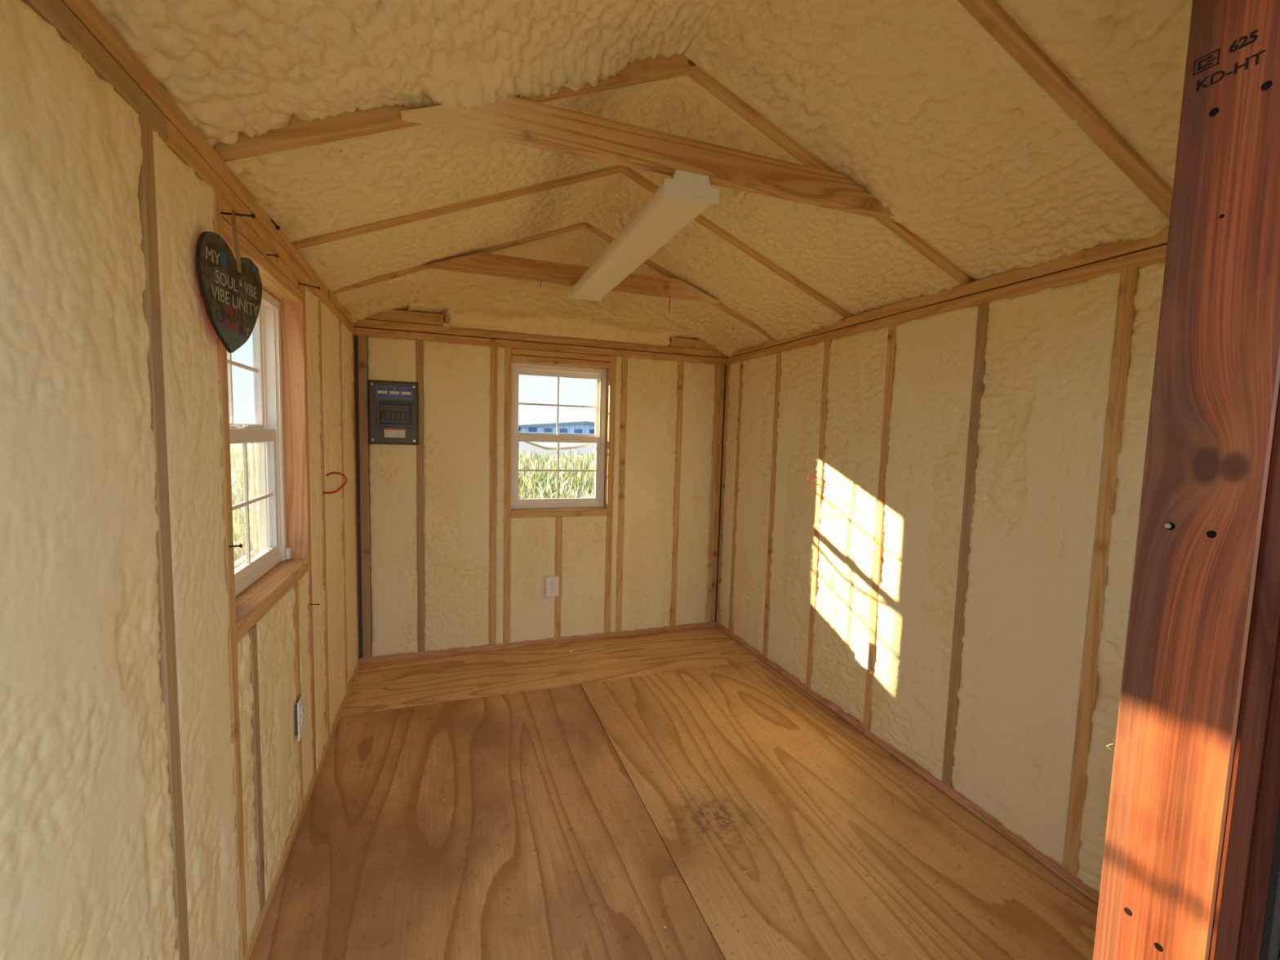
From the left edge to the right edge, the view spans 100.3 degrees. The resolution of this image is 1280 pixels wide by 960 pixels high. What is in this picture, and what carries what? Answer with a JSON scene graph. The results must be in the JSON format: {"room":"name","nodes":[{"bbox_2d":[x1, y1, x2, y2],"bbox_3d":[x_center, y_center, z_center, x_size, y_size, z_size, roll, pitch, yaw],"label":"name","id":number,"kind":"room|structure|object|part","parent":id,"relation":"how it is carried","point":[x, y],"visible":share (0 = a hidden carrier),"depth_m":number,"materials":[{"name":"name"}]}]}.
{"room":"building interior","nodes":[
{"label":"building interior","id":0,"kind":"room"},
{"bbox_2d":[0,0,359,959],"bbox_3d":[-1.091,0.257,1.530,0.106,2.020,3.080,0,5,-20],"label":"wall","id":1,"kind":"structure","parent":0,"point":[157,782],"depth_m":0.84,"materials":[{"name":"brown wood"}]},
{"bbox_3d":[-0.759,0.308,0.733,0.021,1.762,0.404,0,5,-20],"label":"foam panel","id":2,"kind":"part","parent":1,"relation":"part of","materials":[{"name":"beige plastic"}]},
{"bbox_3d":[-0.720,-0.574,0.512,0.089,0.041,0.857,0,5,-20],"label":"plate","id":3,"kind":"part","parent":1,"relation":"part of","materials":[{"name":"brown wood"}]},
{"bbox_3d":[-0.880,0.277,1.072,0.020,1.762,0.257,0,5,-20],"label":"foam panel","id":4,"kind":"part","parent":1,"relation":"part of","materials":[{"name":"beige plastic"}]},
{"bbox_3d":[-1.058,-0.706,1.446,0.089,0.042,2.861,0,5,-20],"label":"plate","id":5,"kind":"part","parent":1,"relation":"part of","materials":[{"name":"brown wood"}]},
{"bbox_2d":[195,209,262,352],"bbox_3d":[-0.866,-0.423,1.134,0.021,0.307,0.226,1,5,-10],"label":"heart sign","id":6,"kind":"object","parent":1,"relation":"attached to","point":[231,288],"visible":1,"depth_m":1.12,"materials":[{"name":"grey wood"}]},
{"bbox_2d":[219,251,227,268],"bbox_3d":[-0.854,-0.451,1.096,0.001,0.033,0.026,1,5,-10],"label":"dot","id":7,"kind":"object","parent":6,"relation":"on","point":[223,255],"depth_m":1.10,"materials":[{"name":"blue paint"}]},
{"bbox_2d":[251,264,258,273],"bbox_3d":[-0.874,-0.479,1.214,0.001,0.018,0.032,1,5,-10],"label":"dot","id":8,"kind":"object","parent":6,"relation":"attached to","point":[255,269],"depth_m":1.21,"materials":[{"name":"blue paint"}]},
{"bbox_2d":[228,543,242,547],"bbox_3d":[-0.903,0.146,1.190,0.030,0.009,0.008,1,5,-3],"label":"nail","id":9,"kind":"object","parent":1,"relation":"attached to","point":[240,545],"visible":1,"depth_m":1.19,"materials":[{"name":"grey metal"}]},
{"bbox_2d":[220,212,255,218],"bbox_3d":[-0.868,-0.569,1.149,0.077,0.013,0.010,2,5,2],"label":"nail","id":10,"kind":"object","parent":1,"relation":"attached to","point":[252,215],"visible":1,"depth_m":1.15,"materials":[{"name":"grey metal"}]},
{"bbox_3d":[-0.966,0.754,1.309,0.022,0.769,0.105,0,5,-20],"label":"foam panel","id":11,"kind":"part","parent":1,"relation":"part of","materials":[{"name":"beige plastic"}]},
{"bbox_2d":[226,288,291,596],"bbox_3d":[-1.154,-0.134,1.532,0.101,0.870,0.576,0,5,-18],"label":"window","id":12,"kind":"structure","parent":1,"relation":"in","point":[267,432],"depth_m":1.76,"materials":[{"name":"white plastic"}]},
{"bbox_3d":[-1.195,0.054,1.534,0.013,0.426,0.512,0,5,-20],"label":"screen frame","id":13,"kind":"part","parent":12,"relation":"part of","materials":[{"name":"white plastic"}]},
{"bbox_3d":[-1.161,-0.331,1.512,0.022,0.418,0.514,0,5,-20],"label":"sash","id":14,"kind":"part","parent":12,"relation":"part of","materials":[{"name":"white plastic"}]},
{"bbox_3d":[-1.143,0.062,1.554,0.022,0.420,0.514,0,5,-20],"label":"sash","id":15,"kind":"part","parent":12,"relation":"part of","materials":[{"name":"white plastic"}]},
{"bbox_3d":[-1.202,-0.696,1.854,0.089,0.041,2.002,0,5,-20],"label":"plate","id":16,"kind":"part","parent":1,"relation":"part of","materials":[{"name":"brown wood"}]},
{"bbox_2d":[266,253,278,257],"bbox_3d":[-0.994,-0.606,1.443,0.032,0.009,0.008,2,5,0],"label":"nail","id":17,"kind":"object","parent":1,"relation":"attached to","point":[276,255],"visible":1,"depth_m":1.44,"materials":[{"name":"grey metal"}]},
{"bbox_2d":[271,218,280,230],"bbox_3d":[-1.013,-0.710,1.484,0.027,0.029,0.012,2,5,11],"label":"nail","id":18,"kind":"object","parent":1,"relation":"attached to","point":[277,227],"visible":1,"depth_m":1.48,"materials":[{"name":"grey metal"}]},
{"bbox_3d":[-1.057,0.731,1.561,0.025,0.769,0.372,0,5,-20],"label":"foam panel","id":19,"kind":"part","parent":1,"relation":"part of","materials":[{"name":"beige plastic"}]},
{"bbox_2d":[294,692,306,741],"bbox_3d":[-1.110,0.766,1.729,0.037,0.126,0.082,0,5,-20],"label":"wall outlet","id":20,"kind":"object","parent":1,"relation":"attached to","point":[300,708],"visible":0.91,"depth_m":1.71,"materials":[{"name":"white plastic"}]},
{"bbox_2d":[301,705,304,715],"bbox_3d":[-1.094,0.747,1.733,0.003,0.028,0.029,0,5,-20],"label":"receptacle","id":21,"kind":"object","parent":20,"relation":"attached to","point":[302,706],"depth_m":1.73,"materials":[{"name":"white plastic"}]},
{"bbox_2d":[301,716,304,726],"bbox_3d":[-1.095,0.786,1.737,0.003,0.028,0.029,0,5,-20],"label":"receptacle","id":22,"kind":"object","parent":20,"relation":"attached to","point":[302,717],"depth_m":1.73,"materials":[{"name":"white plastic"}]},
{"bbox_3d":[-1.106,1.125,1.597,0.089,0.037,2.861,0,5,-20],"label":"plate","id":23,"kind":"part","parent":1,"relation":"part of","materials":[{"name":"brown wood"}]},
{"bbox_3d":[-1.158,0.706,1.836,0.027,0.769,0.156,0,5,-20],"label":"foam panel","id":24,"kind":"part","parent":1,"relation":"part of","materials":[{"name":"beige plastic"}]},
{"bbox_2d":[298,282,319,289],"bbox_3d":[-1.089,-0.637,1.755,0.068,0.019,0.009,1,5,-7],"label":"nail","id":25,"kind":"object","parent":1,"relation":"attached to","point":[318,287],"visible":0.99,"depth_m":1.75,"materials":[{"name":"grey metal"}]},
{"bbox_3d":[-1.214,0.193,1.996,0.023,1.762,0.211,0,5,-20],"label":"foam panel","id":26,"kind":"part","parent":1,"relation":"part of","materials":[{"name":"beige plastic"}]},
{"bbox_3d":[-1.325,0.165,2.304,0.023,1.762,0.385,0,5,-20],"label":"foam panel","id":27,"kind":"part","parent":1,"relation":"part of","materials":[{"name":"beige plastic"}]},
{"bbox_2d":[323,471,346,494],"bbox_3d":[-1.203,0.013,2.098,0.095,0.089,0.012,0,5,-20],"label":"hook","id":28,"kind":"object","parent":1,"relation":"attached to","point":[331,473],"visible":1,"depth_m":2.10,"materials":[{"name":"red plastic"}]},
{"bbox_3d":[-1.454,0.132,2.662,0.023,1.762,0.320,0,5,-20],"label":"foam panel","id":29,"kind":"part","parent":1,"relation":"part of","materials":[{"name":"beige plastic"}]},
{"bbox_2d":[353,258,728,664],"bbox_3d":[-0.484,-0.147,3.245,2.410,2.580,0.179,0,5,-20],"label":"wall","id":30,"kind":"structure","parent":0,"point":[446,566],"depth_m":3.16,"materials":[{"name":"brown wood"}]},
{"bbox_3d":[-1.357,0.111,2.950,0.240,1.762,0.024,0,5,-20],"label":"foam panel","id":31,"kind":"part","parent":30,"relation":"part of","materials":[{"name":"beige plastic"}]},
{"bbox_2d":[367,379,418,444],"bbox_3d":[-1.333,-0.363,2.890,0.251,0.343,0.026,0,5,-20],"label":"breaker panel","id":32,"kind":"object","parent":30,"relation":"attached to","point":[393,406],"visible":1,"depth_m":2.88,"materials":[{"name":"grey metal"}]},
{"bbox_2d":[379,388,404,396],"bbox_3d":[-1.321,-0.467,2.879,0.150,0.041,0.001,0,5,-20],"label":"label","id":33,"kind":"object","parent":32,"relation":"on","point":[383,392],"depth_m":2.87,"materials":[{"name":"white"}]},
{"bbox_2d":[385,431,404,436],"bbox_3d":[-1.329,-0.249,2.896,0.092,0.026,0.001,0,5,-20],"label":"label","id":34,"kind":"object","parent":32,"relation":"attached to","point":[388,433],"depth_m":2.90,"materials":[{"name":"beige paper"}]},
{"bbox_3d":[-1.321,-0.314,2.893,0.150,0.016,0.004,0,5,-20],"label":"recess plate","id":35,"kind":"part","parent":32,"relation":"part of","materials":[{"name":"grey metal"}]},
{"bbox_3d":[-1.319,-0.390,2.887,0.150,0.036,0.004,0,5,-20],"label":"recess plate","id":36,"kind":"part","parent":32,"relation":"part of","materials":[{"name":"grey metal"}]},
{"bbox_3d":[-1.045,0.110,3.061,0.363,1.762,0.022,0,5,-20],"label":"foam panel","id":37,"kind":"part","parent":30,"relation":"part of","materials":[{"name":"beige plastic"}]},
{"bbox_3d":[-0.821,0.110,3.140,0.052,1.762,0.019,0,5,-20],"label":"foam panel","id":38,"kind":"part","parent":30,"relation":"part of","materials":[{"name":"beige plastic"}]},
{"bbox_3d":[-0.703,-0.834,3.138,1.720,0.042,0.089,0,5,-20],"label":"plate","id":39,"kind":"part","parent":30,"relation":"part of","materials":[{"name":"brown wood"}]},
{"bbox_3d":[-0.650,0.604,3.246,0.279,0.770,0.016,0,5,-20],"label":"foam panel","id":40,"kind":"part","parent":30,"relation":"part of","materials":[{"name":"beige plastic"}]},
{"bbox_3d":[-0.526,0.997,3.367,2.202,0.037,0.089,0,5,-20],"label":"plate","id":41,"kind":"part","parent":30,"relation":"part of","materials":[{"name":"brown wood"}]},
{"bbox_3d":[-0.477,-0.788,3.221,2.202,0.041,0.089,0,5,-20],"label":"plate","id":42,"kind":"part","parent":30,"relation":"part of","materials":[{"name":"brown wood"}]},
{"bbox_2d":[545,576,559,597],"bbox_3d":[-0.539,0.650,3.275,0.082,0.126,0.037,0,5,-20],"label":"wall outlet","id":43,"kind":"object","parent":30,"relation":"attached to","point":[552,583],"visible":1,"depth_m":3.26,"materials":[{"name":"white plastic"}]},
{"bbox_2d":[550,581,555,586],"bbox_3d":[-0.533,0.632,3.258,0.029,0.028,0.003,0,5,-20],"label":"receptacle","id":44,"kind":"object","parent":43,"relation":"attached to","point":[552,583],"depth_m":3.26,"materials":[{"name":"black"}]},
{"bbox_3d":[-0.455,-1.092,3.159,2.222,0.490,0.160,0,5,-20],"label":"foam panel","id":45,"kind":"part","parent":30,"relation":"part of","materials":[{"name":"beige plastic"}]},
{"bbox_2d":[511,362,606,509],"bbox_3d":[-0.511,-0.263,3.324,0.586,0.872,0.092,0,5,-20],"label":"window","id":46,"kind":"structure","parent":30,"relation":"in","point":[527,369],"depth_m":3.31,"materials":[{"name":"white plastic"}]},
{"bbox_3d":[-0.510,-0.064,3.322,0.526,0.420,0.022,0,5,-20],"label":"sash","id":47,"kind":"part","parent":46,"relation":"part of","materials":[{"name":"white plastic"}]},
{"bbox_3d":[-0.509,-0.461,3.318,0.526,0.420,0.022,0,5,-20],"label":"sash","id":48,"kind":"part","parent":46,"relation":"part of","materials":[{"name":"white plastic"}]},
{"bbox_3d":[-0.528,-0.074,3.373,0.526,0.420,0.019,0,5,-20],"label":"screen frame","id":49,"kind":"part","parent":46,"relation":"part of","materials":[{"name":"white plastic"}]},
{"bbox_3d":[-0.354,0.603,3.353,0.292,0.770,0.019,0,5,-20],"label":"foam panel","id":50,"kind":"part","parent":30,"relation":"part of","materials":[{"name":"beige plastic"}]},
{"bbox_3d":[-0.154,0.109,3.381,0.045,1.762,0.021,0,5,-20],"label":"foam panel","id":51,"kind":"part","parent":30,"relation":"part of","materials":[{"name":"beige plastic"}]},
{"bbox_3d":[0.062,0.108,3.459,0.354,1.762,0.022,0,5,-20],"label":"foam panel","id":52,"kind":"part","parent":30,"relation":"part of","materials":[{"name":"beige plastic"}]},
{"bbox_3d":[0.334,-0.836,3.510,0.480,0.042,0.089,0,5,-20],"label":"plate","id":53,"kind":"part","parent":30,"relation":"part of","materials":[{"name":"brown wood"}]},
{"bbox_3d":[0.366,0.108,3.570,0.234,1.762,0.024,0,5,-20],"label":"foam panel","id":54,"kind":"part","parent":30,"relation":"part of","materials":[{"name":"beige plastic"}]},
{"bbox_2d":[89,0,1192,357],"bbox_3d":[0.028,-0.997,1.817,2.702,0.634,3.360,0,5,-20],"label":"ceiling","id":55,"kind":"structure","parent":0,"point":[861,156],"depth_m":1.39,"materials":[{"name":"brown wood"}]},
{"bbox_3d":[-0.307,-0.964,1.061,1.207,0.596,0.609,0,5,-20],"label":"foam panel","id":56,"kind":"part","parent":55,"relation":"part of","materials":[{"name":"beige plastic"}]},
{"bbox_3d":[-0.490,-0.965,1.628,1.169,0.503,0.587,0,5,-20],"label":"foam panel","id":57,"kind":"part","parent":55,"relation":"part of","materials":[{"name":"beige plastic"}]},
{"bbox_3d":[-0.696,-1.013,2.201,1.167,0.506,0.585,0,5,-20],"label":"foam panel","id":58,"kind":"part","parent":55,"relation":"part of","materials":[{"name":"beige plastic"}]},
{"bbox_3d":[-0.886,-1.055,2.744,1.177,0.527,0.519,0,5,-20],"label":"foam panel","id":59,"kind":"part","parent":55,"relation":"part of","materials":[{"name":"beige plastic"}]},
{"bbox_2d":[568,169,719,302],"bbox_3d":[-0.061,-0.867,2.052,0.170,0.068,1.223,0,5,-20],"label":"ceiling light","id":60,"kind":"object","parent":55,"relation":"attached to","point":[682,197],"visible":1,"depth_m":1.73,"materials":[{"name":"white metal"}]},
{"bbox_3d":[0.142,-1.047,3.115,1.177,0.530,0.519,0,5,-20],"label":"foam panel","id":61,"kind":"part","parent":55,"relation":"part of","materials":[{"name":"beige plastic"}]},
{"bbox_3d":[0.341,-1.006,2.575,1.167,0.512,0.585,0,5,-20],"label":"foam panel","id":62,"kind":"part","parent":55,"relation":"part of","materials":[{"name":"beige plastic"}]},
{"bbox_3d":[0.548,-0.962,2.002,1.170,0.504,0.587,0,5,-20],"label":"foam panel","id":63,"kind":"part","parent":55,"relation":"part of","materials":[{"name":"beige plastic"}]},
{"bbox_3d":[0.751,-0.904,1.431,1.170,0.505,0.579,0,5,-20],"label":"foam panel","id":64,"kind":"part","parent":55,"relation":"part of","materials":[{"name":"beige plastic"}]},
{"bbox_3d":[0.945,-0.853,0.896,1.167,0.514,0.515,0,5,-20],"label":"foam panel","id":65,"kind":"part","parent":55,"relation":"part of","materials":[{"name":"beige plastic"}]},
{"bbox_2d":[248,626,1098,959],"bbox_3d":[-0.021,1.204,1.965,2.380,0.120,3.093,0,5,-20],"label":"floor","id":66,"kind":"structure","parent":0,"point":[601,796],"depth_m":1.76,"materials":[{"name":"brown wood"}]},
{"bbox_2d":[715,226,1168,904],"bbox_3d":[1.077,0.253,2.309,0.106,2.020,3.080,0,5,-20],"label":"wall","id":67,"kind":"structure","parent":0,"point":[975,450],"depth_m":1.89,"materials":[{"name":"brown wood"}]},
{"bbox_3d":[0.594,0.117,3.529,0.023,1.762,0.144,0,5,-20],"label":"foam panel","id":68,"kind":"part","parent":67,"relation":"part of","materials":[{"name":"beige plastic"}]},
{"bbox_3d":[0.692,0.142,3.257,0.024,1.762,0.376,0,5,-20],"label":"foam panel","id":69,"kind":"part","parent":67,"relation":"part of","materials":[{"name":"beige plastic"}]},
{"bbox_3d":[0.804,1.056,3.056,0.089,0.036,1.401,0,5,-20],"label":"plate","id":70,"kind":"part","parent":67,"relation":"part of","materials":[{"name":"brown wood"}]},
{"bbox_3d":[0.829,0.177,2.877,0.024,1.762,0.376,0,5,-20],"label":"foam panel","id":71,"kind":"part","parent":67,"relation":"part of","materials":[{"name":"beige plastic"}]},
{"bbox_2d":[807,475,818,484],"bbox_3d":[0.869,0.004,2.673,0.063,0.045,0.007,2,5,4],"label":"hook","id":72,"kind":"object","parent":67,"relation":"attached to","point":[811,476],"visible":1,"depth_m":2.67,"materials":[{"name":"red plastic"}]},
{"bbox_3d":[0.967,0.212,2.496,0.025,1.762,0.377,0,5,-20],"label":"foam panel","id":73,"kind":"part","parent":67,"relation":"part of","materials":[{"name":"beige plastic"}]},
{"bbox_2d":[854,635,870,670],"bbox_3d":[0.997,0.766,2.377,0.037,0.126,0.082,0,5,-20],"label":"wall outlet","id":74,"kind":"object","parent":67,"relation":"attached to","point":[862,646],"visible":1,"depth_m":2.37,"materials":[{"name":"white plastic"}]},
{"bbox_2d":[857,653,863,660],"bbox_3d":[0.981,0.786,2.373,0.003,0.028,0.029,0,5,-20],"label":"receptacle","id":75,"kind":"object","parent":74,"relation":"attached to","point":[860,656],"depth_m":2.37,"materials":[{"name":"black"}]},
{"bbox_2d":[858,644,864,652],"bbox_3d":[0.982,0.747,2.369,0.003,0.028,0.029,0,5,-20],"label":"receptacle","id":76,"kind":"object","parent":74,"relation":"attached to","point":[861,647],"depth_m":2.37,"materials":[{"name":"white plastic"}]},
{"bbox_3d":[1.103,0.246,2.115,0.024,1.762,0.376,0,5,-20],"label":"foam panel","id":77,"kind":"part","parent":67,"relation":"part of","materials":[{"name":"beige plastic"}]},
{"bbox_3d":[1.099,-0.664,2.226,0.089,0.041,2.861,0,5,-20],"label":"plate","id":78,"kind":"part","parent":67,"relation":"part of","materials":[{"name":"brown wood"}]},
{"bbox_3d":[1.102,-0.710,2.223,0.089,0.042,2.861,0,5,-20],"label":"plate","id":79,"kind":"part","parent":67,"relation":"part of","materials":[{"name":"brown wood"}]},
{"bbox_3d":[1.287,1.179,1.714,0.089,0.036,1.457,0,5,-20],"label":"plate","id":80,"kind":"part","parent":67,"relation":"part of","materials":[{"name":"brown wood"}]},
{"bbox_3d":[1.242,0.282,1.727,0.022,1.762,0.391,0,5,-20],"label":"foam panel","id":81,"kind":"part","parent":67,"relation":"part of","materials":[{"name":"beige plastic"}]},
{"bbox_3d":[1.383,0.317,1.339,0.025,1.762,0.376,0,5,-20],"label":"foam panel","id":82,"kind":"part","parent":67,"relation":"part of","materials":[{"name":"beige plastic"}]},
{"bbox_3d":[0.500,0.103,0.511,2.411,2.580,0.127,0,5,-20],"label":"wall","id":83,"kind":"structure","parent":0,"visible":0},
{"bbox_2d":[1093,0,1279,959],"bbox_3d":[0.674,0.455,0.604,0.328,1.872,0.100,0,5,-20],"label":"door frame","id":84,"kind":"structure","parent":83,"relation":"in","point":[1191,866],"depth_m":0.51,"materials":[{"name":"red wood"}]},
{"bbox_3d":[0.742,0.459,0.585,0.213,1.872,0.014,0,5,-20],"label":"siding panel","id":85,"kind":"part","parent":84,"relation":"part of","materials":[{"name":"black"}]},
{"label":"outside","id":86,"kind":"structure","parent":0,"visible":0},
{"bbox_2d":[230,441,595,459],"bbox_3d":[-42.371,-13.757,175.500,560.000,0.200,480.000,0,5,-20],"label":"ground","id":87,"kind":"structure","parent":86,"point":[526,446],"depth_m":55.70,"materials":[{"name":"white"}]},
{"bbox_2d":[230,443,595,568],"bbox_3d":[-5.028,-0.095,12.532,26.802,1.117,23.656,0,5,-20],"label":"grass","id":88,"kind":"structure","parent":87,"relation":"on","point":[531,484],"depth_m":8.62,"materials":[{"name":"green plant"}]},
{"bbox_2d":[518,421,595,434],"bbox_3d":[-27.195,-19.593,212.320,68.500,6.270,62.600,0,5,-20],"label":"warehouse","id":89,"kind":"structure","parent":87,"relation":"on","point":[581,427],"depth_m":180.64,"materials":[{"name":"metal"}]},
{"bbox_3d":[-35.686,-16.725,177.581,2.600,1.300,0.500,0,5,-20],"label":"dock door","id":90,"kind":"part","parent":89,"relation":"part of","materials":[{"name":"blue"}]},
{"bbox_3d":[-30.792,-16.734,179.340,2.600,1.300,0.500,0,5,-20],"label":"dock door","id":91,"kind":"part","parent":89,"relation":"part of","materials":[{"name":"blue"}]},
{"bbox_3d":[-25.899,-16.744,181.100,2.600,1.300,0.500,0,5,-20],"label":"dock door","id":92,"kind":"part","parent":89,"relation":"part of","materials":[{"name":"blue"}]},
{"bbox_3d":[-21.006,-16.753,182.859,2.600,1.300,0.500,0,5,-20],"label":"dock door","id":93,"kind":"part","parent":89,"relation":"part of","materials":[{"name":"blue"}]},
{"bbox_3d":[-16.113,-16.763,184.619,2.600,1.300,0.500,0,5,-20],"label":"dock door","id":94,"kind":"part","parent":89,"relation":"part of","materials":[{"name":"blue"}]}
]}

